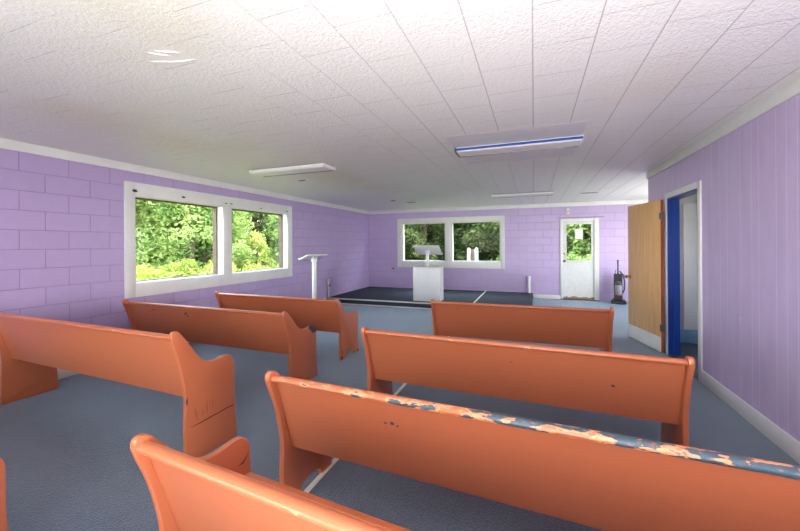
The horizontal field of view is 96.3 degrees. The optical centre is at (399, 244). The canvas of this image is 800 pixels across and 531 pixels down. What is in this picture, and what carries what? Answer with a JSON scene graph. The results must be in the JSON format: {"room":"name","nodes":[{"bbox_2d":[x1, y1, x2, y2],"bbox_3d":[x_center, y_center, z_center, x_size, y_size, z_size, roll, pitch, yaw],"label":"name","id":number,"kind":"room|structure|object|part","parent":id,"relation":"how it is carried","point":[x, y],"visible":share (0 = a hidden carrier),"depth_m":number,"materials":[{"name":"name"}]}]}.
{"room":"house of worship","nodes":[
{"label":"house of worship","id":0,"kind":"room"},
{"bbox_2d":[0,148,368,328],"bbox_3d":[-3.145,0.209,5.826,0.200,2.520,12.210,0,0,21],"label":"wall","id":1,"kind":"structure","parent":0,"point":[62,221],"depth_m":4.22,"materials":[{"name":"purple brick"}]},
{"bbox_2d":[0,138,368,213],"bbox_3d":[-3.058,-1.001,5.764,0.020,0.100,11.860,0,0,21],"label":"trim","id":2,"kind":"structure","parent":1,"relation":"attached to","point":[8,144],"depth_m":4.72,"materials":[{"name":"white paint"}]},
{"bbox_2d":[57,298,325,379],"bbox_3d":[-3.490,1.406,4.575,0.015,0.130,9.320,0,0,21],"label":"baseboard","id":3,"kind":"structure","parent":1,"relation":"attached to","point":[61,373],"depth_m":3.96,"materials":[{"name":"beige paint"}]},
{"bbox_2d":[124,181,292,298],"bbox_3d":[-2.998,-0.069,6.163,0.202,1.500,3.365,0,0,21],"label":"window","id":4,"kind":"structure","parent":1,"relation":"in","point":[222,274],"depth_m":5.76,"materials":[{"name":"white paint"}]},
{"bbox_3d":[-3.352,-0.072,5.390,0.080,1.155,1.410,0,0,20],"label":"sash frame","id":5,"kind":"part","parent":4,"relation":"part of","materials":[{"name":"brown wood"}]},
{"bbox_3d":[-2.781,-0.075,6.917,0.080,1.155,1.490,0,0,20],"label":"sash frame","id":6,"kind":"part","parent":4,"relation":"part of","materials":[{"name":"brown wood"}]},
{"bbox_2d":[0,0,799,210],"bbox_3d":[0.878,-1.147,4.319,8.807,0.156,12.210,0,0,21],"label":"ceiling","id":7,"kind":"structure","parent":0,"point":[383,93],"depth_m":2.40,"materials":[{"name":"tile"}]},
{"bbox_2d":[249,163,335,176],"bbox_3d":[-1.495,-1.030,4.955,1.220,0.062,0.309,0,0,21],"label":"fluorescent light","id":8,"kind":"object","parent":7,"relation":"attached to","point":[321,167],"visible":1,"depth_m":4.87,"materials":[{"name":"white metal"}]},
{"bbox_2d":[454,135,583,156],"bbox_3d":[1.240,-1.046,3.834,1.270,0.062,0.292,0,0,21],"label":"fluorescent light","id":9,"kind":"object","parent":7,"relation":"attached to","point":[571,141],"visible":1,"depth_m":3.76,"materials":[{"name":"white plastic"},{"name":"blue paint"},{"name":"steel"}]},
{"bbox_2d":[492,191,554,197],"bbox_3d":[2.582,-1.055,7.552,1.240,0.062,0.247,0,0,21],"label":"fluorescent light","id":10,"kind":"object","parent":7,"relation":"attached to","point":[548,192],"visible":1,"depth_m":7.48,"materials":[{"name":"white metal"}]},
{"bbox_2d":[0,298,799,530],"bbox_3d":[0.894,1.517,4.319,8.807,0.156,12.210,0,0,21],"label":"floor","id":11,"kind":"structure","parent":0,"point":[70,464],"depth_m":2.71,"materials":[{"name":"carpet"}]},
{"bbox_2d":[0,458,7,530],"bbox_3d":[-2.972,1.072,1.808,2.460,0.792,0.570,0,0,22],"label":"pew","id":12,"kind":"object","parent":11,"relation":"on","point":[3,515],"visible":1,"depth_m":1.57,"materials":[{"name":"orange paint"}]},
{"bbox_2d":[0,312,236,456],"bbox_3d":[-2.483,1.014,2.975,2.462,0.903,0.513,0,0,22],"label":"pew","id":13,"kind":"object","parent":11,"relation":"on","point":[32,349],"visible":0.99,"depth_m":2.65,"materials":[{"name":"orange paint"}]},
{"bbox_3d":[-3.606,1.021,3.438,0.033,0.903,0.513,0,0,22],"label":"panel","id":14,"kind":"part","parent":13,"relation":"part of","materials":[{"name":"orange paint"}]},
{"bbox_3d":[-2.573,0.607,2.765,2.393,0.036,0.050,0,0,22],"label":"rail","id":15,"kind":"part","parent":13,"relation":"part of","materials":[{"name":"orange paint"}]},
{"bbox_3d":[-2.540,0.827,2.841,2.393,0.451,0.152,0,0,22],"label":"backrest","id":16,"kind":"part","parent":13,"relation":"part of","materials":[{"name":"orange paint"}]},
{"bbox_3d":[-1.362,1.007,2.513,0.033,0.903,0.513,0,0,22],"label":"panel","id":17,"kind":"part","parent":13,"relation":"part of","materials":[{"name":"orange paint"}]},
{"bbox_2d":[122,299,317,379],"bbox_3d":[-2.155,1.061,4.188,2.432,0.804,0.570,0,0,21],"label":"pew","id":18,"kind":"object","parent":11,"relation":"on","point":[273,332],"visible":0.88,"depth_m":3.88,"materials":[{"name":"orange paint"}]},
{"bbox_3d":[-3.272,1.068,4.626,0.033,0.804,0.570,0,0,21],"label":"panel","id":19,"kind":"part","parent":18,"relation":"part of","materials":[{"name":"orange paint"}]},
{"bbox_3d":[-2.247,0.700,3.960,2.363,0.036,0.050,0,0,21],"label":"rail","id":20,"kind":"part","parent":18,"relation":"part of","materials":[{"name":"orange paint"}]},
{"bbox_3d":[-2.216,0.914,4.037,2.363,0.440,0.152,0,0,21],"label":"backrest","id":21,"kind":"part","parent":18,"relation":"part of","materials":[{"name":"orange paint"}]},
{"bbox_3d":[-1.040,1.054,3.751,0.033,0.804,0.570,0,0,21],"label":"panel","id":22,"kind":"part","parent":18,"relation":"part of","materials":[{"name":"orange paint"}]},
{"bbox_2d":[130,433,411,530],"bbox_3d":[0.286,1.052,0.944,2.450,0.792,0.513,0,0,25],"label":"pew","id":23,"kind":"object","parent":11,"relation":"on","point":[218,490],"visible":1,"depth_m":1.17,"materials":[{"name":"orange paint"}]},
{"bbox_3d":[-0.808,1.059,1.459,0.033,0.792,0.513,0,0,25],"label":"panel","id":24,"kind":"part","parent":23,"relation":"part of","materials":[{"name":"orange paint"}]},
{"bbox_3d":[0.319,1.065,1.015,2.383,0.043,0.322,0,0,25],"label":"seat","id":25,"kind":"part","parent":23,"relation":"part of","materials":[{"name":"orange paint"}]},
{"bbox_2d":[215,291,358,360],"bbox_3d":[-1.622,1.065,5.057,2.062,0.794,0.570,0,0,23],"label":"pew","id":26,"kind":"object","parent":11,"relation":"on","point":[327,315],"visible":0.8,"depth_m":4.72,"materials":[{"name":"orange paint"}]},
{"bbox_3d":[-2.558,1.070,5.449,0.033,0.792,0.570,0,0,23],"label":"panel","id":27,"kind":"part","parent":26,"relation":"part of","materials":[{"name":"orange paint"}]},
{"bbox_3d":[-1.720,0.708,4.831,1.993,0.036,0.050,0,0,23],"label":"rail","id":28,"kind":"part","parent":26,"relation":"part of","materials":[{"name":"orange paint"}]},
{"bbox_3d":[-1.687,0.919,4.907,1.993,0.433,0.152,0,0,23],"label":"backrest","id":29,"kind":"part","parent":26,"relation":"part of","materials":[{"name":"orange paint"}]},
{"bbox_3d":[-0.688,1.058,4.666,0.033,0.792,0.570,0,0,23],"label":"panel","id":30,"kind":"part","parent":26,"relation":"part of","materials":[{"name":"orange paint"}]},
{"bbox_2d":[298,254,327,298],"bbox_3d":[-1.728,0.824,7.130,0.440,1.272,0.396,0,0,-42],"label":"lectern stand","id":31,"kind":"object","parent":11,"relation":"on","point":[315,257],"visible":0.7,"depth_m":7.08,"materials":[{"name":"white wood"}]},
{"bbox_3d":[-1.698,0.853,7.096,0.066,1.154,0.066,0,0,-41],"label":"post","id":32,"kind":"part","parent":31,"relation":"part of","materials":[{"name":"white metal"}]},
{"bbox_2d":[304,336,449,492],"bbox_3d":[0.385,1.442,4.609,0.032,0.011,6.598,0,0,21],"label":"cable cover","id":33,"kind":"object","parent":11,"relation":"on","point":[316,480],"visible":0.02,"depth_m":2.26,"materials":[{"name":"beige paint"}]},
{"bbox_2d":[431,299,613,351],"bbox_3d":[1.374,1.046,4.242,1.930,0.792,0.570,0,0,19],"label":"pew","id":34,"kind":"object","parent":11,"relation":"on","point":[569,326],"visible":0.88,"depth_m":4.03,"materials":[{"name":"orange paint"}]},
{"bbox_3d":[0.477,1.051,4.551,0.033,0.792,0.570,0,0,19],"label":"panel","id":35,"kind":"part","parent":34,"relation":"part of","materials":[{"name":"orange paint"}]},
{"bbox_3d":[1.292,0.689,4.010,1.863,0.036,0.050,0,0,19],"label":"rail","id":36,"kind":"part","parent":34,"relation":"part of","materials":[{"name":"orange paint"}]},
{"bbox_3d":[2.271,1.040,3.933,0.033,0.792,0.570,0,0,19],"label":"panel","id":37,"kind":"part","parent":34,"relation":"part of","materials":[{"name":"orange paint"}]},
{"bbox_2d":[361,326,694,446],"bbox_3d":[0.796,1.049,2.719,2.165,0.792,0.570,0,0,22],"label":"pew","id":38,"kind":"object","parent":11,"relation":"on","point":[653,388],"visible":0.96,"depth_m":2.45,"materials":[{"name":"orange paint"}]},
{"bbox_3d":[-0.190,1.055,3.123,0.033,0.792,0.570,0,0,22],"label":"panel","id":39,"kind":"part","parent":38,"relation":"part of","materials":[{"name":"orange paint"}]},
{"bbox_3d":[0.701,0.693,2.492,2.098,0.036,0.050,0,0,22],"label":"rail","id":40,"kind":"part","parent":38,"relation":"part of","materials":[{"name":"orange paint"}]},
{"bbox_3d":[1.782,1.043,2.314,0.033,0.792,0.570,0,0,22],"label":"panel","id":41,"kind":"part","parent":38,"relation":"part of","materials":[{"name":"orange paint"}]},
{"bbox_2d":[265,370,799,530],"bbox_3d":[0.503,1.051,1.651,2.380,0.792,0.570,0,0,23],"label":"pew","id":42,"kind":"object","parent":11,"relation":"on","point":[606,481],"visible":0.94,"depth_m":1.43,"materials":[{"name":"orange paint"}]},
{"bbox_3d":[-0.575,1.058,2.114,0.033,0.792,0.570,0,0,23],"label":"panel","id":43,"kind":"part","parent":42,"relation":"part of","materials":[{"name":"orange paint"}]},
{"bbox_3d":[0.405,0.695,1.426,2.313,0.036,0.050,0,0,23],"label":"rail","id":44,"kind":"part","parent":42,"relation":"part of","materials":[{"name":"orange paint"}]},
{"bbox_2d":[611,260,625,303],"bbox_3d":[5.274,0.889,8.661,0.322,1.056,0.323,0,0,29],"label":"vacuum cleaner","id":45,"kind":"object","parent":11,"relation":"on","point":[618,281],"visible":1,"depth_m":8.64,"materials":[{"name":"black plastic"}]},
{"bbox_2d":[614,285,621,294],"bbox_3d":[5.271,1.087,8.655,0.156,0.235,0.156,0,0,28],"label":"canister","id":46,"kind":"object","parent":45,"relation":"on","point":[617,288],"depth_m":8.60,"materials":[{"name":"grey plastic"}]},
{"bbox_2d":[329,287,532,307],"bbox_3d":[0.860,1.376,9.312,4.847,0.138,2.480,0,0,21],"label":"floor","id":47,"kind":"structure","parent":0,"point":[369,293],"depth_m":8.96,"materials":[{"name":"carpet"}]},
{"bbox_2d":[326,297,430,303],"bbox_3d":[0.423,1.320,8.144,4.847,0.030,0.012,0,0,21],"label":"trim","id":48,"kind":"structure","parent":47,"relation":"attached to","point":[326,297],"depth_m":8.46,"materials":[{"name":"beige paint"}]},
{"bbox_2d":[341,303,430,308],"bbox_3d":[0.421,1.437,8.136,4.847,0.022,0.030,0,0,21],"label":"trim","id":49,"kind":"structure","parent":47,"relation":"attached to","point":[341,303],"depth_m":8.39,"materials":[{"name":"beige paint"}]},
{"bbox_2d":[413,266,443,301],"bbox_3d":[0.671,0.915,8.462,0.650,0.785,0.371,0,0,21],"label":"box","id":50,"kind":"object","parent":47,"relation":"on","point":[427,280],"visible":0.94,"depth_m":8.30,"materials":[{"name":"white wood"}]},
{"bbox_2d":[413,245,442,265],"bbox_3d":[0.681,0.656,8.863,0.660,1.304,0.439,0,0,24],"label":"lectern stand","id":51,"kind":"object","parent":50,"relation":"on","point":[427,250],"visible":0.62,"depth_m":8.84,"materials":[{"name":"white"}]},
{"bbox_3d":[0.678,0.718,8.855,0.066,1.120,0.066,0,0,23],"label":"post","id":52,"kind":"part","parent":51,"relation":"part of","materials":[{"name":"white ceramic"}]},
{"bbox_3d":[0.966,0.924,8.364,0.020,0.765,0.340,0,0,20],"label":"panel","id":53,"kind":"part","parent":50,"relation":"part of","materials":[{"name":"white wood"}]},
{"bbox_2d":[527,276,530,292],"bbox_3d":[3.462,1.066,9.614,0.085,0.450,0.085,0,0,21],"label":"pipe stub","id":54,"kind":"object","parent":47,"relation":"on","point":[528,277],"visible":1,"depth_m":9.58,"materials":[{"name":"white plastic"}]},
{"bbox_2d":[369,204,637,301],"bbox_3d":[3.083,0.171,9.908,8.607,2.520,0.200,0,0,21],"label":"wall","id":55,"kind":"structure","parent":0,"point":[532,235],"depth_m":9.69,"materials":[{"name":"purple brick"}]},
{"bbox_2d":[397,215,504,268],"bbox_3d":[1.431,-0.064,10.492,3.167,1.470,0.182,0,0,21],"label":"window","id":56,"kind":"structure","parent":55,"relation":"in","point":[401,262],"depth_m":10.40,"materials":[{"name":"white paint"}]},
{"bbox_3d":[0.726,-0.079,10.767,1.360,1.150,0.160,0,0,20],"label":"sash frame","id":57,"kind":"part","parent":56,"relation":"part of","materials":[{"name":"beige paint"}]},
{"bbox_3d":[2.164,-0.088,10.230,1.390,1.150,0.160,0,0,20],"label":"sash frame","id":58,"kind":"part","parent":56,"relation":"part of","materials":[{"name":"beige paint"}]},
{"bbox_2d":[369,199,647,213],"bbox_3d":[2.990,-1.038,9.823,8.467,0.100,0.020,0,0,21],"label":"trim","id":59,"kind":"structure","parent":55,"relation":"attached to","point":[640,201],"depth_m":9.75,"materials":[{"name":"white paint"}]},
{"bbox_2d":[533,294,559,298],"bbox_3d":[3.884,1.376,9.495,0.670,0.100,0.018,0,0,21],"label":"baseboard","id":60,"kind":"structure","parent":55,"relation":"attached to","point":[534,295],"depth_m":9.48,"materials":[{"name":"white paint"}]},
{"bbox_2d":[560,218,598,299],"bbox_3d":[4.618,0.372,9.229,0.897,2.100,0.108,0,0,21],"label":"door","id":61,"kind":"structure","parent":55,"relation":"in","point":[578,279],"depth_m":9.23,"materials":[{"name":"white paint"}]},
{"bbox_2d":[575,229,582,238],"bbox_3d":[4.619,-0.278,9.253,0.184,0.260,0.002,0,0,21],"label":"paper notice","id":62,"kind":"object","parent":61,"relation":"attached to","point":[578,232],"visible":1,"depth_m":9.25,"materials":[{"name":"white paper"}]},
{"bbox_2d":[563,298,598,300],"bbox_3d":[4.628,1.413,9.243,0.900,0.018,0.090,0,0,21],"label":"trim","id":63,"kind":"structure","parent":55,"relation":"attached to","point":[563,298],"depth_m":9.19,"materials":[{"name":"black plastic"}]},
{"bbox_2d":[680,194,696,328],"bbox_3d":[4.735,0.161,5.041,1.863,2.520,0.100,0,0,21],"label":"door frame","id":64,"kind":"structure","parent":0,"point":[690,199],"depth_m":5.22,"materials":[{"name":"grey paint"}]},
{"bbox_2d":[680,203,697,343],"bbox_3d":[4.383,0.410,5.093,1.162,2.014,0.050,0,0,21],"label":"door","id":65,"kind":"structure","parent":64,"relation":"in","point":[689,333],"depth_m":5.16,"materials":[{"name":"grey paint"}]},
{"bbox_3d":[4.382,1.320,5.077,1.162,0.194,0.014,0,0,20],"label":"kick plate","id":66,"kind":"part","parent":65,"relation":"part of","materials":[{"name":"blue paint"}]},
{"bbox_2d":[648,94,799,441],"bbox_3d":[2.398,0.175,1.602,0.105,2.520,8.180,0,0,21],"label":"wall","id":67,"kind":"structure","parent":0,"point":[750,176],"depth_m":2.84,"materials":[{"name":"purple paint"}]},
{"bbox_2d":[625,180,702,381],"bbox_3d":[3.444,0.379,4.622,0.296,2.100,1.912,0,0,11],"label":"door","id":68,"kind":"structure","parent":67,"relation":"in","point":[645,276],"depth_m":4.74,"materials":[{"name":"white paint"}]},
{"bbox_3d":[3.509,0.413,5.143,0.036,2.015,0.860,0,0,7],"label":"panel","id":69,"kind":"part","parent":68,"relation":"part of","materials":[{"name":"brown wood"}]},
{"bbox_3d":[3.496,1.318,5.145,0.002,0.194,0.854,0,0,7],"label":"kick plate","id":70,"kind":"part","parent":68,"relation":"part of","materials":[{"name":"white paint"}]},
{"bbox_3d":[3.311,0.380,4.216,0.018,2.100,1.075,0,0,20],"label":"casing","id":71,"kind":"part","parent":68,"relation":"part of","materials":[{"name":"white paint"}]},
{"bbox_2d":[647,77,799,179],"bbox_3d":[2.359,-1.034,1.694,0.020,0.100,8.030,0,0,21],"label":"trim","id":72,"kind":"structure","parent":67,"relation":"attached to","point":[792,89],"depth_m":3.00,"materials":[{"name":"white paint"}]},
{"bbox_2d":[701,370,799,463],"bbox_3d":[2.049,1.370,0.823,0.018,0.135,6.170,0,0,21],"label":"baseboard","id":73,"kind":"structure","parent":67,"relation":"attached to","point":[778,436],"depth_m":2.79,"materials":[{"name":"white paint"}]},
{"label":"outside","id":74,"kind":"structure","parent":0,"visible":0},
{"bbox_3d":[-1.586,1.820,17.145,75.000,0.280,59.000,0,0,20],"label":"ground","id":75,"kind":"structure","parent":74,"visible":0},
{"bbox_2d":[135,199,172,267],"bbox_3d":[-9.259,-0.466,10.539,4.169,5.029,4.426,0,0,18],"label":"leafy tree","id":76,"kind":"object","parent":75,"relation":"on","point":[137,213],"visible":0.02,"depth_m":10.95,"materials":[{"name":"green plant"}]},
{"bbox_2d":[136,263,173,279],"bbox_3d":[-6.210,1.109,8.214,1.914,1.400,1.979,0,0,21],"label":"shrub","id":77,"kind":"object","parent":75,"relation":"on","point":[144,274],"visible":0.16,"depth_m":8.15,"materials":[{"name":"green plant"}]},
{"bbox_2d":[140,257,203,277],"bbox_3d":[-5.939,1.069,9.348,2.102,1.487,2.034,0,0,36],"label":"shrub","id":78,"kind":"object","parent":75,"relation":"on","point":[188,267],"visible":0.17,"depth_m":9.30,"materials":[{"name":"green plant"}]},
{"bbox_2d":[135,200,260,278],"bbox_3d":[-6.785,-0.481,11.860,4.426,5.029,4.169,0,0,43],"label":"leafy tree","id":79,"kind":"object","parent":75,"relation":"on","point":[165,213],"visible":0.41,"depth_m":10.68,"materials":[{"name":"green plant"}]},
{"bbox_2d":[151,204,252,266],"bbox_3d":[-8.113,-0.583,14.171,4.647,5.280,4.377,0,0,-7],"label":"leafy tree","id":80,"kind":"object","parent":75,"relation":"on","point":[196,250],"visible":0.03,"depth_m":12.77,"materials":[{"name":"green plant"}]},
{"bbox_2d":[191,262,249,274],"bbox_3d":[-5.037,1.101,10.128,1.979,1.400,1.914,0,0,-38],"label":"shrub","id":81,"kind":"object","parent":75,"relation":"on","point":[211,264],"visible":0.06,"depth_m":10.03,"materials":[{"name":"green plant"}]},
{"bbox_2d":[207,257,252,273],"bbox_3d":[-5.407,1.066,11.459,2.034,1.487,2.102,0,0,-23],"label":"shrub","id":82,"kind":"object","parent":75,"relation":"on","point":[242,266],"visible":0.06,"depth_m":11.41,"materials":[{"name":"green plant"}]},
{"bbox_2d":[192,211,277,266],"bbox_3d":[-7.728,-0.971,17.169,4.445,6.019,4.685,0,0,-37],"label":"dense tree","id":83,"kind":"object","parent":75,"relation":"on","point":[258,227],"visible":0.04,"depth_m":16.28,"materials":[{"name":"green plant"}]},
{"bbox_2d":[239,230,276,270],"bbox_3d":[-4.972,0.608,12.504,1.549,2.293,1.595,0,0,-9],"label":"young conifer","id":84,"kind":"object","parent":75,"relation":"on","point":[255,238],"visible":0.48,"depth_m":12.32,"materials":[{"name":"green plant"}]},
{"bbox_2d":[246,263,271,269],"bbox_3d":[-4.536,1.173,11.566,1.731,1.225,1.675,0,0,-7],"label":"shrub","id":85,"kind":"object","parent":75,"relation":"on","point":[255,266],"visible":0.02,"depth_m":11.25,"materials":[{"name":"green plant"}]},
{"bbox_2d":[261,214,278,265],"bbox_3d":[-4.363,-0.277,16.036,3.752,4.526,3.983,0,0,-39],"label":"leafy tree","id":86,"kind":"object","parent":75,"relation":"on","point":[273,219],"visible":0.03,"depth_m":14.97,"materials":[{"name":"green plant"}]},
{"bbox_2d":[406,224,430,259],"bbox_3d":[-0.518,-0.771,16.445,4.041,5.472,4.259,0,0,21],"label":"dense tree","id":87,"kind":"object","parent":75,"relation":"on","point":[416,227],"visible":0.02,"depth_m":15.24,"materials":[{"name":"green plant"}]},
{"bbox_2d":[405,223,466,260],"bbox_3d":[1.062,-0.659,15.142,4.046,5.198,3.839,0,0,-4],"label":"dense tree","id":88,"kind":"object","parent":75,"relation":"on","point":[423,237],"visible":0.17,"depth_m":14.04,"materials":[{"name":"green plant"}]},
{"bbox_2d":[427,223,499,260],"bbox_3d":[3.186,-0.794,15.264,4.041,5.472,4.259,0,0,-29],"label":"dense tree","id":89,"kind":"object","parent":75,"relation":"on","point":[457,254],"visible":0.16,"depth_m":14.03,"materials":[{"name":"green plant"}]},
{"bbox_2d":[467,248,477,260],"bbox_3d":[2.519,0.875,12.405,0.370,1.560,0.110,0,0,21],"label":"gate","id":90,"kind":"object","parent":75,"relation":"on","point":[472,254],"visible":0.42,"depth_m":12.39,"materials":[{"name":"grey paint"}]},
{"bbox_3d":[2.397,0.875,12.451,0.110,1.560,0.110,0,0,20],"label":"post","id":91,"kind":"part","parent":90,"relation":"part of","materials":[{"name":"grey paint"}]},
{"bbox_3d":[2.518,0.730,12.405,0.148,1.150,0.040,0,0,20],"label":"slat panel","id":92,"kind":"part","parent":90,"relation":"part of","materials":[{"name":"white"}]},
{"bbox_3d":[2.641,0.874,12.360,0.110,1.560,0.110,0,0,20],"label":"post","id":93,"kind":"part","parent":90,"relation":"part of","materials":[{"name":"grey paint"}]},
{"bbox_2d":[465,222,499,260],"bbox_3d":[4.455,-0.679,14.179,4.046,5.198,3.839,0,0,4],"label":"dense tree","id":94,"kind":"object","parent":75,"relation":"on","point":[494,230],"visible":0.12,"depth_m":13.38,"materials":[{"name":"green plant"}]},
{"bbox_2d":[567,253,586,260],"bbox_3d":[5.436,1.018,11.676,2.196,1.578,2.271,0,0,-30],"label":"shrub","id":95,"kind":"object","parent":75,"relation":"on","point":[570,255],"visible":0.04,"depth_m":11.45,"materials":[{"name":"green plant"}]},
{"bbox_2d":[566,224,590,259],"bbox_3d":[6.742,-0.674,14.516,4.647,5.280,4.377,0,0,-15],"label":"leafy tree","id":96,"kind":"object","parent":75,"relation":"on","point":[568,227],"visible":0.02,"depth_m":12.80,"materials":[{"name":"green plant"}]},
{"bbox_2d":[567,224,590,260],"bbox_3d":[8.100,-0.573,12.857,4.169,5.029,4.426,0,0,-39],"label":"leafy tree","id":97,"kind":"object","parent":75,"relation":"on","point":[584,232],"visible":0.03,"depth_m":13.39,"materials":[{"name":"green plant"}]},
{"bbox_2d":[571,224,590,258],"bbox_3d":[8.860,-1.562,16.135,5.254,7.114,5.536,0,0,-29],"label":"dense tree","id":98,"kind":"object","parent":75,"relation":"on","point":[574,224],"visible":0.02,"depth_m":14.87,"materials":[{"name":"green plant"}]},
{"bbox_2d":[577,254,590,260],"bbox_3d":[6.301,1.012,11.517,2.271,1.578,2.196,0,0,-38],"label":"shrub","id":99,"kind":"object","parent":75,"relation":"on","point":[589,257],"visible":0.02,"depth_m":11.55,"materials":[{"name":"green plant"}]}
]}

